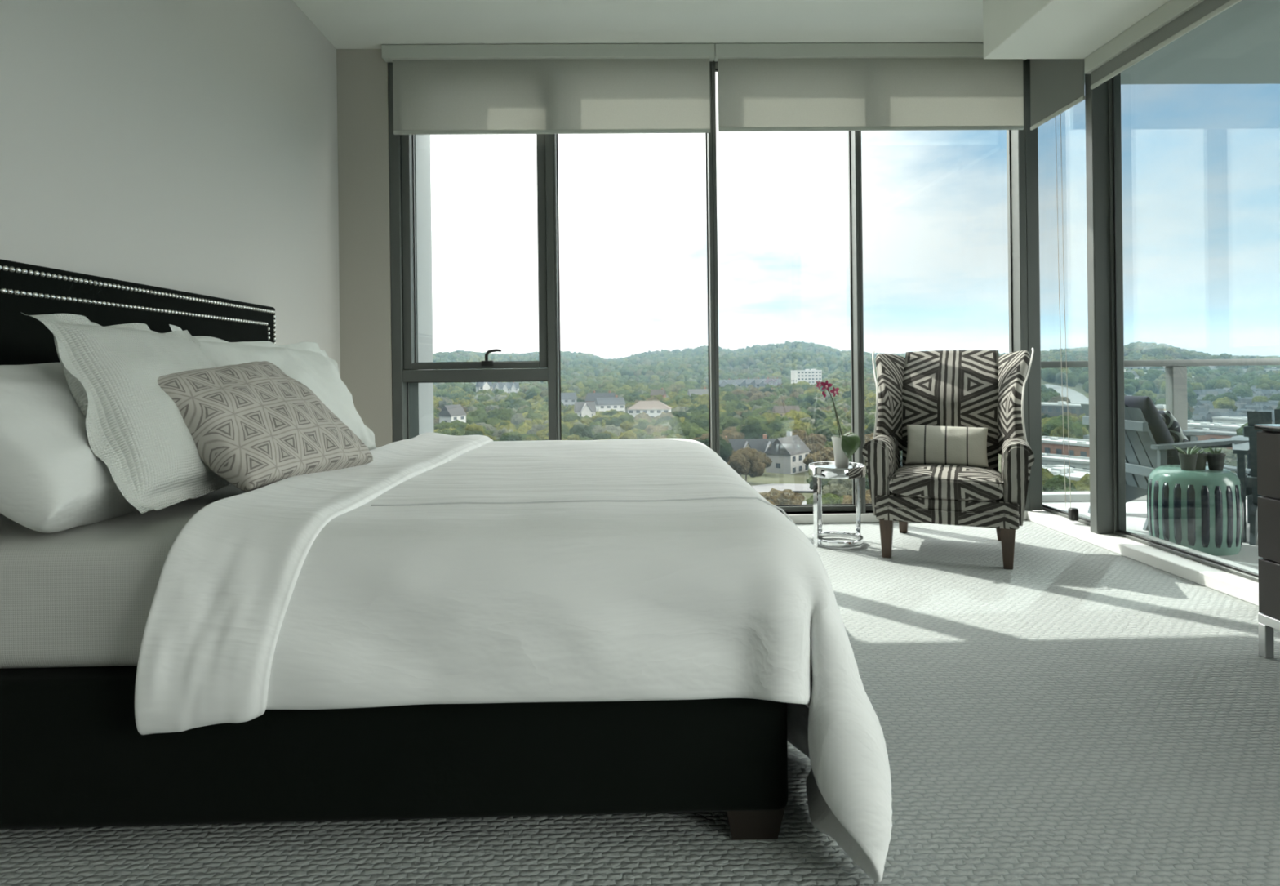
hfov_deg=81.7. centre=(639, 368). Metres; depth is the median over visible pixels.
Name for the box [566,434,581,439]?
tree
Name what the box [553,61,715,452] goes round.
window
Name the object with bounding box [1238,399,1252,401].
house
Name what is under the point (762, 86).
roller shade
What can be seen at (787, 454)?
house
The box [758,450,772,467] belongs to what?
tree
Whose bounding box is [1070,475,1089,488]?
tree
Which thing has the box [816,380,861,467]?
potted orchid
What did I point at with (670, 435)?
leafy tree
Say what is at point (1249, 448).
lounge chair
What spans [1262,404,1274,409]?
house
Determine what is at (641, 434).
leafy tree
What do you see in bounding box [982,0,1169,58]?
ceiling
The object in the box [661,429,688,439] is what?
leafy tree
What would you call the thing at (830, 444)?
leafy tree
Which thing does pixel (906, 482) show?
seat cushion
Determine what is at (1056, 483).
leafy tree
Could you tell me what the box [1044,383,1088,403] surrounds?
road
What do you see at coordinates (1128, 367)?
block
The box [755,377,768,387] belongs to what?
townhouse
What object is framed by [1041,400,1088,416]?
office block
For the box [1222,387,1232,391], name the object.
house
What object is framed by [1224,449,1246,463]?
tree
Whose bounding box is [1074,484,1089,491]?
tree
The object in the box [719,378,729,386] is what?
townhouse
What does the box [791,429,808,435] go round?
tree
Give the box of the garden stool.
[1146,464,1244,555]
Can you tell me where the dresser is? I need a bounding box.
[1254,423,1279,657]
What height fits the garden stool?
0.435 m
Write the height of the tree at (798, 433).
12.217 m
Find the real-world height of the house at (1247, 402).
7.326 m
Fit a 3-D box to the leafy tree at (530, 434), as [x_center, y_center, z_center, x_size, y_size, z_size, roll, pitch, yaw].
[-40.635,29.631,273.890,11.710,11.182,11.712,-1,0,17]
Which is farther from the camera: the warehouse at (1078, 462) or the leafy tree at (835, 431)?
the leafy tree at (835, 431)
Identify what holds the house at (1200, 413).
on the valley
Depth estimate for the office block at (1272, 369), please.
866.84 m
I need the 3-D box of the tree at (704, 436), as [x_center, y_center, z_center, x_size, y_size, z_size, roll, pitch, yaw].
[24.374,28.008,251.201,16.536,12.904,14.734,-1,0,24]
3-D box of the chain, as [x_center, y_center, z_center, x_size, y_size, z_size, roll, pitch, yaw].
[2.532,-0.518,4.390,0.060,2.825,0.102,-1,0,-1]
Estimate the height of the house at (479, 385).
20.800 m
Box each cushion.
[157,360,373,491]
[888,464,1003,500]
[905,424,988,466]
[1124,395,1180,464]
[1157,409,1191,453]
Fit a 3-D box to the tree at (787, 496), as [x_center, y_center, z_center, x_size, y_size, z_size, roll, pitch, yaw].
[25.859,27.823,134.711,10.829,12.256,11.765,-1,0,-22]
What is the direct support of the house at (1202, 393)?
on the valley
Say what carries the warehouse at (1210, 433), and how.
on the valley
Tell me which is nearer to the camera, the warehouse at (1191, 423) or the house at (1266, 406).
the warehouse at (1191, 423)
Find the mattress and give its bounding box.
[0,447,377,668]
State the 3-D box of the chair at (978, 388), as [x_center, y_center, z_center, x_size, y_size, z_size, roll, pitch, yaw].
[1.732,0.431,4.151,0.883,1.096,0.992,-1,0,25]
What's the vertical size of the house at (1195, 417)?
5.807 m
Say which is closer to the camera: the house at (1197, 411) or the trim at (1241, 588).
the trim at (1241, 588)
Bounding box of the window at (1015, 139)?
[857,60,1029,513]
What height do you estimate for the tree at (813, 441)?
12.315 m
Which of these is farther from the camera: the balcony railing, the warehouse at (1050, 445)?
the warehouse at (1050, 445)
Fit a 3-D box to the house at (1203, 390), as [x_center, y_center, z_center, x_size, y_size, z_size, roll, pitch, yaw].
[461.634,19.831,600.487,7.813,6.689,6.509,-1,0,36]
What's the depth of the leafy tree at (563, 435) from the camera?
258.12 m
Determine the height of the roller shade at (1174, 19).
0.184 m
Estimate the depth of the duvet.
1.51 m
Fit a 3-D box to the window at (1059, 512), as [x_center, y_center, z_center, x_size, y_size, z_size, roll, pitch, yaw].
[2.622,-0.490,4.534,0.065,2.802,0.765,-1,0,-1]
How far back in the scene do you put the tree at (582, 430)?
267.55 m
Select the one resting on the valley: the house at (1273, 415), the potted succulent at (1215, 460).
the house at (1273, 415)
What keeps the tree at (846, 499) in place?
on the valley
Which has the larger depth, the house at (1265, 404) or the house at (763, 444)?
the house at (1265, 404)
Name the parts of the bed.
nailhead trim, headboard, nailhead trim, frame, leg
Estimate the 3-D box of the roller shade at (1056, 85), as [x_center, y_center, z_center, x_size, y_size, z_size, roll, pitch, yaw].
[2.494,-1.782,4.394,0.095,0.554,0.560,-1,0,-1]
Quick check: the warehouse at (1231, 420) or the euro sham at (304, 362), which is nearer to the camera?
the euro sham at (304, 362)
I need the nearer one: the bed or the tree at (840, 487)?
the bed
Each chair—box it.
[862,347,1034,569]
[1080,403,1252,530]
[1231,408,1279,545]
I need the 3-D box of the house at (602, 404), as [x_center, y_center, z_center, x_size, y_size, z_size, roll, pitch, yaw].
[-17.938,25.125,441.578,16.900,18.800,10.900,-1,0,-17]
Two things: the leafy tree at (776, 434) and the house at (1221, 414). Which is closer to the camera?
the leafy tree at (776, 434)
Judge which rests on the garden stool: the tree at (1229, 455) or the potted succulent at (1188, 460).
the potted succulent at (1188, 460)
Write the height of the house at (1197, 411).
7.175 m
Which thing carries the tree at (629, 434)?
on the valley
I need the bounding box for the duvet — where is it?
[134,432,892,881]
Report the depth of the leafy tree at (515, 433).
272.70 m
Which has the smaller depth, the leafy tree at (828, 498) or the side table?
the side table
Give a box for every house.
[438,404,466,422]
[475,382,493,391]
[492,381,519,393]
[560,392,577,406]
[573,401,596,417]
[584,390,615,401]
[595,395,626,412]
[626,400,671,417]
[649,387,666,397]
[687,386,708,396]
[728,434,776,453]
[764,431,811,474]
[772,405,800,416]
[1190,414,1204,422]
[1192,408,1205,414]
[1193,389,1202,395]
[1194,404,1209,410]
[1195,395,1205,402]
[1195,400,1211,405]
[1198,412,1208,415]
[1200,392,1213,395]
[1201,415,1222,422]
[1202,389,1212,392]
[1205,413,1221,422]
[1206,391,1218,395]
[1208,408,1230,412]
[1212,389,1226,394]
[1213,413,1226,416]
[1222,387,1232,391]
[1226,413,1243,417]
[1234,404,1240,408]
[1235,409,1252,413]
[1236,401,1252,404]
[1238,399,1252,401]
[1240,404,1256,408]
[1244,404,1262,409]
[1244,407,1262,411]
[1252,403,1264,406]
[1253,391,1264,395]
[1253,393,1262,396]
[1253,401,1268,403]
[1257,389,1270,395]
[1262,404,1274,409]
[1263,403,1276,405]
[1266,404,1278,409]
[1267,400,1279,403]
[1271,414,1275,423]
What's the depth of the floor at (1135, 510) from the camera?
4.79 m
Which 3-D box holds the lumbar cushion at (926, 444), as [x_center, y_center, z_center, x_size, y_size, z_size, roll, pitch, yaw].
[1.706,0.428,4.119,0.423,0.223,0.153,-1,0,25]
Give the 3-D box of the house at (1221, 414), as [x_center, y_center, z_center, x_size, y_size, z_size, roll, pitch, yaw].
[302.178,26.523,385.533,7.130,6.686,6.248,-1,0,-4]
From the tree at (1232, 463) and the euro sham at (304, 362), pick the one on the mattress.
the euro sham at (304, 362)
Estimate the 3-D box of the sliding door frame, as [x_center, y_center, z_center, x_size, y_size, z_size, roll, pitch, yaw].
[2.657,-0.491,2.872,0.065,2.802,2.430,-1,0,-1]
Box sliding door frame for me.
[1108,72,1258,582]
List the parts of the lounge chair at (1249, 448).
armrest, leg, leg, rail, rail, rail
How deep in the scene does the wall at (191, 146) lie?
2.98 m
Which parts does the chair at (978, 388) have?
armrest, leg, leg, seat frame, backrest, leg, leg, armrest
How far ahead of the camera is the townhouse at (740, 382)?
661.23 m
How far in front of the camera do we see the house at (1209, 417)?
379.16 m
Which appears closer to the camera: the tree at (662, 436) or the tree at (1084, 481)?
the tree at (1084, 481)
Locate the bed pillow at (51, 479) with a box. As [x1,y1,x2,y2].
[0,362,137,533]
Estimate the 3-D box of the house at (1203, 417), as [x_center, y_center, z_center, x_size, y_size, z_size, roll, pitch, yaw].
[297.364,27.049,383.997,8.478,5.767,6.580,-1,0,11]
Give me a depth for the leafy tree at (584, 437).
262.31 m
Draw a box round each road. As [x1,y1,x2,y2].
[751,483,813,492]
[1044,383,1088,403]
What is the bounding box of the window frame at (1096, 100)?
[1084,73,1114,533]
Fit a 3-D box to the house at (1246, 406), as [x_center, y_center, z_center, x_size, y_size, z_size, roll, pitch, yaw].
[364.968,24.912,439.819,7.861,6.906,6.760,-1,0,35]
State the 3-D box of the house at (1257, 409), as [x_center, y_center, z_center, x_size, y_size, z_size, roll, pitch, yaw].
[351.878,25.424,424.298,6.983,6.824,6.266,-1,0,18]
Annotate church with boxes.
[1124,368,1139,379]
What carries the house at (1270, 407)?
on the valley
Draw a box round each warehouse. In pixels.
[1041,435,1089,457]
[1041,453,1089,469]
[1041,464,1089,480]
[1187,419,1244,430]
[1187,426,1236,449]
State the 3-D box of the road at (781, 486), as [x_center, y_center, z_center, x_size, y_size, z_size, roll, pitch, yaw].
[47.718,32.027,194.029,66.502,0.736,25.584,-1,0,-1]
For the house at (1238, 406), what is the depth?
444.25 m
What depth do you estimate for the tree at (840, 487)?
140.20 m
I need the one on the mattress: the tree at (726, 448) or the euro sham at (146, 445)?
the euro sham at (146, 445)
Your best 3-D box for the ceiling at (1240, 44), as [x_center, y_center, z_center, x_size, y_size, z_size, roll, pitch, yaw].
[4.569,-2.230,1.677,3.540,0.250,7.560,-1,0,-1]
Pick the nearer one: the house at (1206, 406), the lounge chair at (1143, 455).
the lounge chair at (1143, 455)
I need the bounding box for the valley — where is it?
[729,346,1231,501]
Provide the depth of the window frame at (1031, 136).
4.76 m
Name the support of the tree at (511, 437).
on the valley
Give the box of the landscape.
[432,340,1279,492]
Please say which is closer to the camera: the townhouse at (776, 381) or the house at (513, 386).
the townhouse at (776, 381)
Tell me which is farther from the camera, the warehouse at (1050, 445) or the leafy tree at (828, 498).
the warehouse at (1050, 445)
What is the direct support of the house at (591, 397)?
on the valley
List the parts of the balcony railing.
rail, post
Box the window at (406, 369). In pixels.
[388,62,556,442]
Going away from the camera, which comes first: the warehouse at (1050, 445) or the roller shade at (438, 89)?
the roller shade at (438, 89)
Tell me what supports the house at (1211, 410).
on the valley
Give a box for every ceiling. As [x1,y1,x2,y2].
[293,0,983,48]
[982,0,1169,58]
[1084,0,1279,84]
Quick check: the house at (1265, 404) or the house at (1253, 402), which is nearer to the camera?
the house at (1265, 404)
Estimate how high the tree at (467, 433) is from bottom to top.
14.432 m
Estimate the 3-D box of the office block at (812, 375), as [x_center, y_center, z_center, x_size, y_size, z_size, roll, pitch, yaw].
[155.852,12.143,693.294,24.500,24.380,16.500,-1,0,-9]
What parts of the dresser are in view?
leg, drawer, drawer, drawer, rail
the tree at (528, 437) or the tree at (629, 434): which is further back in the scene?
the tree at (528, 437)
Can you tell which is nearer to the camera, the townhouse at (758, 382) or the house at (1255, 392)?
the house at (1255, 392)
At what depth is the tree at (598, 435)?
248.23 m
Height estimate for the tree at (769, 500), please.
13.005 m
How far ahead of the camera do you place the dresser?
2.48 m
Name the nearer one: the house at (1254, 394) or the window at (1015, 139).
the window at (1015, 139)
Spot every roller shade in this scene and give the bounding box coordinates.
[381,43,715,134]
[714,42,1026,131]
[1030,58,1084,130]
[1084,0,1241,88]
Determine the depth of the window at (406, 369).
4.70 m
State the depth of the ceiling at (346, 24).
4.34 m
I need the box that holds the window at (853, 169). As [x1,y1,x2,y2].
[711,60,862,514]
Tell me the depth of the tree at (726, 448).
233.19 m
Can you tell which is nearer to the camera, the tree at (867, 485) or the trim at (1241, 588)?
the trim at (1241, 588)
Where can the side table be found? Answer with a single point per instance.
(825, 469)
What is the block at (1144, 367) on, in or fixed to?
on the valley
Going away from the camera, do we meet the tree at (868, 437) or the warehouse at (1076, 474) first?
the warehouse at (1076, 474)
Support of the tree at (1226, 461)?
on the valley
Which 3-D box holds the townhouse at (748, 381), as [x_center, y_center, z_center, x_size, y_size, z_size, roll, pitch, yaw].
[101.288,17.352,654.840,14.900,19.800,13.450,-1,0,7]
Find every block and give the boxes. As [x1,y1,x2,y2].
[790,368,822,385]
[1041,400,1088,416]
[1124,366,1142,369]
[1142,366,1151,368]
[1155,404,1165,410]
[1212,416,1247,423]
[1240,367,1279,372]
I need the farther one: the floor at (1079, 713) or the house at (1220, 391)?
the house at (1220, 391)
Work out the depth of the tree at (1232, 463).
187.17 m
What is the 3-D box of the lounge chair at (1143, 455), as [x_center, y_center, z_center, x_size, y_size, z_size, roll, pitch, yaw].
[3.462,0.591,4.796,0.870,0.776,0.805,-1,0,-1]
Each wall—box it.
[0,0,340,377]
[336,48,392,447]
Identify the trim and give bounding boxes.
[782,510,1032,523]
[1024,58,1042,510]
[1026,510,1258,606]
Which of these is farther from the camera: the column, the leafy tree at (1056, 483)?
the leafy tree at (1056, 483)
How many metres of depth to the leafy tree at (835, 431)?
271.93 m
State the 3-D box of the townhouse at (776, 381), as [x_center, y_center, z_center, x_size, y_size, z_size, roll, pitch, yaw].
[114.784,17.033,639.344,14.900,19.800,13.450,-1,0,15]
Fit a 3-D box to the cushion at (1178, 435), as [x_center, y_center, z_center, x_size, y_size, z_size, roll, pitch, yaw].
[3.361,0.473,4.792,0.276,0.438,0.508,-1,0,-1]
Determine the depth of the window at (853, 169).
4.75 m
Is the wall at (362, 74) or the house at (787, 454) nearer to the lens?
the wall at (362, 74)
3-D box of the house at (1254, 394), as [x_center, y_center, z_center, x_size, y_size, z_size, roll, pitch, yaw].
[461.568,21.634,554.408,6.432,6.562,6.853,-1,0,-38]
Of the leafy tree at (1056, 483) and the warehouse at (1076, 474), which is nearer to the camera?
the leafy tree at (1056, 483)
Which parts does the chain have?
bead chain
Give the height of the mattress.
0.269 m
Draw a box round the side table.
[808,461,866,547]
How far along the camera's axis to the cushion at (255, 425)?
1.98 m
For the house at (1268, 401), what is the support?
on the valley
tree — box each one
[463,430,483,435]
[464,424,496,439]
[499,431,527,439]
[499,434,522,440]
[519,433,540,439]
[525,435,537,440]
[542,435,548,439]
[561,433,567,438]
[565,423,593,438]
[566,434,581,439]
[579,435,592,439]
[592,432,612,439]
[617,430,636,439]
[633,429,654,439]
[653,435,668,438]
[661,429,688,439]
[666,433,677,438]
[675,433,683,438]
[692,433,728,443]
[696,435,733,460]
[724,449,734,462]
[727,447,765,481]
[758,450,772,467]
[758,487,804,504]
[765,498,775,504]
[768,431,786,438]
[786,431,806,438]
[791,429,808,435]
[800,432,826,453]
[803,446,834,466]
[805,475,832,489]
[805,493,843,504]
[812,425,838,435]
[813,427,835,441]
[822,478,866,497]
[823,441,832,447]
[841,489,871,503]
[864,422,875,434]
[864,432,874,443]
[865,475,869,489]
[1042,474,1078,492]
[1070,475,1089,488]
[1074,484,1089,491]
[1206,458,1230,465]
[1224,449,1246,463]
[1230,460,1246,474]
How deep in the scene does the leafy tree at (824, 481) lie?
180.84 m
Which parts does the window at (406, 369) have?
sash, crank handle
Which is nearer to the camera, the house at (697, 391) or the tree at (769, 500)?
the tree at (769, 500)
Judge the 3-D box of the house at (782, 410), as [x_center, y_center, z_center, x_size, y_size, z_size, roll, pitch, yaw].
[74.776,26.035,377.914,12.900,14.500,9.900,-1,0,-1]
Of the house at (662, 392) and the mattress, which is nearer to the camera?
the mattress
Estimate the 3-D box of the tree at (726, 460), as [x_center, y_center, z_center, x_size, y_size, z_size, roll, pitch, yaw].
[26.324,29.588,241.829,8.265,9.188,8.979,-1,0,-40]
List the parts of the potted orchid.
flower, stem, flower, pot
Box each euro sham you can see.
[22,312,232,513]
[168,324,376,450]
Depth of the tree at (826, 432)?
261.48 m
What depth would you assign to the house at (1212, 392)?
575.26 m
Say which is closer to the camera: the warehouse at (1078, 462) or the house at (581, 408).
the warehouse at (1078, 462)
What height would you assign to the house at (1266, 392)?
7.199 m
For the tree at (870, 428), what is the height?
16.660 m
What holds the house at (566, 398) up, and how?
on the valley
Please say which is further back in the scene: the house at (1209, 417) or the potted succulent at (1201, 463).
the house at (1209, 417)
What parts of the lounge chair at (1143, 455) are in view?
rail, rail, rail, armrest, leg, leg, rail, armrest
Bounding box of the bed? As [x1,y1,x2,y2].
[0,258,787,839]
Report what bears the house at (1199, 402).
on the valley
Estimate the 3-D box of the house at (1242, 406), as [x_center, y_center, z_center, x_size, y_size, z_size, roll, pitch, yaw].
[363.637,24.631,443.345,8.810,7.117,5.813,-1,0,28]
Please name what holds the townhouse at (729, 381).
on the valley
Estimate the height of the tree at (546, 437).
11.604 m
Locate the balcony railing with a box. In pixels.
[1040,358,1279,502]
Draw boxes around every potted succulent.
[1172,444,1201,470]
[1195,450,1207,469]
[1206,445,1226,470]
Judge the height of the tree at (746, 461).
10.970 m
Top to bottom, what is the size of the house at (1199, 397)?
6.639 m
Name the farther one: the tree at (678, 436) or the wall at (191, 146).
the tree at (678, 436)
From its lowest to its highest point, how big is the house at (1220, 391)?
7.227 m
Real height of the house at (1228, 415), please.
7.174 m
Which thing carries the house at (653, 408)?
on the valley
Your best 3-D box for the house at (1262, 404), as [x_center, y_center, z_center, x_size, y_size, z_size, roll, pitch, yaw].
[379.090,24.455,452.283,8.096,6.531,6.585,-1,0,7]
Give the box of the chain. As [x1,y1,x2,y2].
[1055,115,1078,520]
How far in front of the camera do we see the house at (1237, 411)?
405.93 m
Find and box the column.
[408,134,434,438]
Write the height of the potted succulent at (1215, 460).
0.126 m
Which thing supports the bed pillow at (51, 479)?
on the mattress
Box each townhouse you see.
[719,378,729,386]
[727,377,739,386]
[735,377,749,386]
[746,377,759,387]
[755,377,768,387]
[763,377,782,387]
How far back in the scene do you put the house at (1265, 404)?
450.04 m
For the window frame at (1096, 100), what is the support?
on the trim at (1241, 588)
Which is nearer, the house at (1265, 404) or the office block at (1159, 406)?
the office block at (1159, 406)
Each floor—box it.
[0,520,1279,885]
[1032,498,1262,569]
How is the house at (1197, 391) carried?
on the valley
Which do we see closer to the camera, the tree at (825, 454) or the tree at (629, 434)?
the tree at (825, 454)
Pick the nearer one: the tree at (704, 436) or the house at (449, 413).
the tree at (704, 436)
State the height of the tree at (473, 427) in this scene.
15.692 m
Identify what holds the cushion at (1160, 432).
on the lounge chair at (1143, 455)

